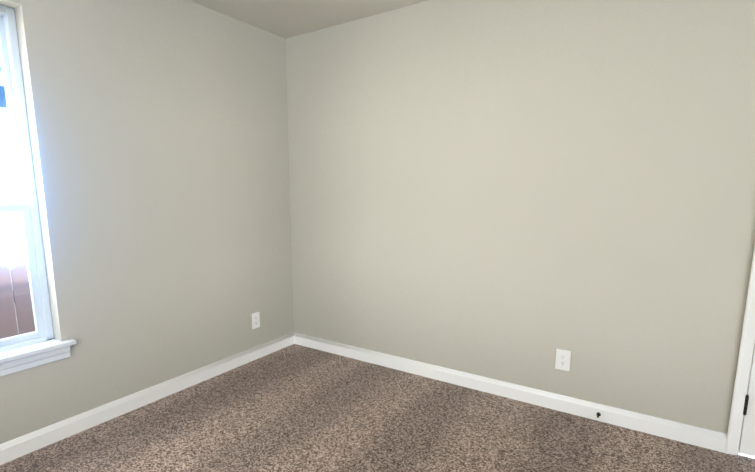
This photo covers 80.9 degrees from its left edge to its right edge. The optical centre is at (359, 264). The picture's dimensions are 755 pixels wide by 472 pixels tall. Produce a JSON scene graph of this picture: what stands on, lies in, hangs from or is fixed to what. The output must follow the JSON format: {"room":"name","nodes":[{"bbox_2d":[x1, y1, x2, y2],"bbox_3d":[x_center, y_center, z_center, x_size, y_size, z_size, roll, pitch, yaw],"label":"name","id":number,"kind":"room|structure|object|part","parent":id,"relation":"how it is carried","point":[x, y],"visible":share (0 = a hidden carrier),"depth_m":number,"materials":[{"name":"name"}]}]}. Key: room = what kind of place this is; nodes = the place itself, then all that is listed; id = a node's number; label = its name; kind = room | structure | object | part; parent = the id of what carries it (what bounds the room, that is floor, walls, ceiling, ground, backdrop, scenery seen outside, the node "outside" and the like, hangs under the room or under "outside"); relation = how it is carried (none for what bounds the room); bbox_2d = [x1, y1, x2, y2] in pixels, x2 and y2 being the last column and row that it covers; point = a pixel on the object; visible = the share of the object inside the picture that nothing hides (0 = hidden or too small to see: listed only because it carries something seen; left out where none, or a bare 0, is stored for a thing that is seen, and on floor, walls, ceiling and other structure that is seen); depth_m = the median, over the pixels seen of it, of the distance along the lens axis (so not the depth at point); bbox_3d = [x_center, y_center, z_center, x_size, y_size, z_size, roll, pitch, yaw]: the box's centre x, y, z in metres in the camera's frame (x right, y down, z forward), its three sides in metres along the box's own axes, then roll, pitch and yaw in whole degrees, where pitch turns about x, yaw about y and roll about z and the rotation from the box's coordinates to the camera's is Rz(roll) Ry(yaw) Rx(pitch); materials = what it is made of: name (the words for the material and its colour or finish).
{"room":"empty bedroom","nodes":[
{"label":"empty bedroom","id":0,"kind":"room"},
{"bbox_2d":[0,0,293,443],"bbox_3d":[-1.574,-0.310,2.281,0.160,2.440,3.670,6,11,34],"label":"wall","id":1,"kind":"structure","parent":0,"point":[158,133],"depth_m":2.61,"materials":[{"name":"beige paint"}]},
{"bbox_2d":[0,5,53,351],"bbox_3d":[-1.907,-0.347,1.859,0.097,1.675,0.974,6,11,34],"label":"window","id":2,"kind":"structure","parent":1,"relation":"in","point":[7,14],"depth_m":2.19,"materials":[{"name":"white plastic"}]},
{"bbox_3d":[-1.919,-0.664,1.815,0.025,0.908,0.846,6,11,34],"label":"window sash","id":3,"kind":"part","parent":2,"relation":"part of","materials":[{"name":"white plastic"}]},
{"bbox_3d":[-1.886,0.082,1.917,0.044,0.704,0.846,6,11,34],"label":"window sash","id":4,"kind":"part","parent":2,"relation":"part of","materials":[{"name":"white plastic"}]},
{"bbox_2d":[0,346,70,376],"bbox_3d":[-1.795,0.521,1.928,0.016,0.066,0.974,6,11,34],"label":"trim","id":5,"kind":"structure","parent":1,"relation":"attached to","point":[15,366],"depth_m":2.19,"materials":[{"name":"white paint"}]},
{"bbox_2d":[0,339,76,363],"bbox_3d":[-1.820,0.472,1.937,0.111,0.028,1.034,6,11,34],"label":"sill","id":6,"kind":"structure","parent":1,"relation":"attached to","point":[14,354],"depth_m":2.19,"materials":[{"name":"white paint"}]},
{"bbox_2d":[0,332,295,464],"bbox_3d":[-1.489,0.852,2.437,0.015,0.096,3.320,6,11,34],"label":"baseboard","id":7,"kind":"structure","parent":1,"relation":"attached to","point":[18,447],"depth_m":2.60,"materials":[{"name":"white wood"}]},
{"bbox_2d":[252,312,259,328],"bbox_3d":[-0.794,0.429,3.403,0.007,0.124,0.079,6,11,34],"label":"outlet","id":8,"kind":"object","parent":1,"relation":"attached to","point":[256,320],"visible":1,"depth_m":3.40,"materials":[{"name":"white plastic"}]},
{"bbox_2d":[189,0,428,38],"bbox_3d":[0.351,-1.452,1.306,4.220,0.120,4.570,6,11,34],"label":"ceiling","id":9,"kind":"structure","parent":0,"point":[285,19],"depth_m":2.88,"materials":[{"name":"paint"}]},
{"bbox_2d":[285,0,754,433],"bbox_3d":[1.093,-0.368,2.578,3.900,2.441,0.160,6,11,34],"label":"wall","id":10,"kind":"structure","parent":0,"point":[518,192],"depth_m":2.52,"materials":[{"name":"beige paint"}]},
{"bbox_2d":[296,333,726,452],"bbox_3d":[0.638,0.755,2.976,2.845,0.096,0.015,6,11,34],"label":"baseboard","id":11,"kind":"structure","parent":10,"relation":"attached to","point":[685,433],"depth_m":2.67,"materials":[{"name":"white wood"}]},
{"bbox_2d":[555,349,570,370],"bbox_3d":[1.182,0.553,2.568,0.079,0.124,0.007,6,11,34],"label":"outlet","id":12,"kind":"object","parent":10,"relation":"attached to","point":[563,355],"visible":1,"depth_m":2.56,"materials":[{"name":"white plastic"}]},
{"bbox_2d":[725,245,754,454],"bbox_3d":[2.210,-0.074,1.842,0.868,2.092,0.178,6,11,34],"label":"door frame","id":13,"kind":"structure","parent":10,"relation":"attached to","point":[746,349],"depth_m":2.10,"materials":[{"name":"white wood"}]},
{"bbox_2d":[739,343,754,455],"bbox_3d":[2.159,-0.041,1.778,0.771,2.024,0.102,6,11,34],"label":"door","id":14,"kind":"structure","parent":10,"relation":"in","point":[747,443],"depth_m":2.13,"materials":[{"name":"white wood"}]},
{"bbox_3d":[1.860,-0.087,2.008,0.013,1.641,0.046,6,11,34],"label":"door hinges","id":15,"kind":"part","parent":14,"relation":"part of","materials":[{"name":"black metal"}]},
{"bbox_2d":[738,452,754,458],"bbox_3d":[0.361,1.079,1.726,4.220,0.108,4.570,6,11,34],"label":"floor","id":16,"kind":"structure","parent":0,"point":[746,455],"depth_m":2.19,"materials":[{"name":"grey"}]},
{"bbox_2d":[0,344,754,471],"bbox_3d":[0.106,1.081,1.350,3.900,0.012,3.350,6,11,34],"label":"floor carpet","id":17,"kind":"object","parent":16,"relation":"on","point":[295,408],"visible":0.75,"depth_m":2.37,"materials":[{"name":"brown carpet"}]},
{"label":"outside","id":18,"kind":"structure","parent":0,"visible":0},
{"bbox_3d":[-7.255,0.785,6.620,13.820,0.100,21.000,6,11,34],"label":"ground","id":19,"kind":"structure","parent":18,"visible":0},
{"bbox_2d":[0,54,26,332],"bbox_3d":[-6.552,-1.654,6.336,7.160,4.800,18.600,6,11,34],"label":"neighbouring house","id":20,"kind":"structure","parent":19,"relation":"on","point":[6,238],"depth_m":5.03,"materials":[{"name":"white"}]},
{"bbox_2d":[0,264,34,338],"bbox_3d":[-2.602,0.532,4.020,0.145,1.218,12.090,6,11,34],"label":"fence","id":21,"kind":"object","parent":19,"relation":"on","point":[22,270],"depth_m":3.58,"materials":[{"name":"brown wood"}]}
]}

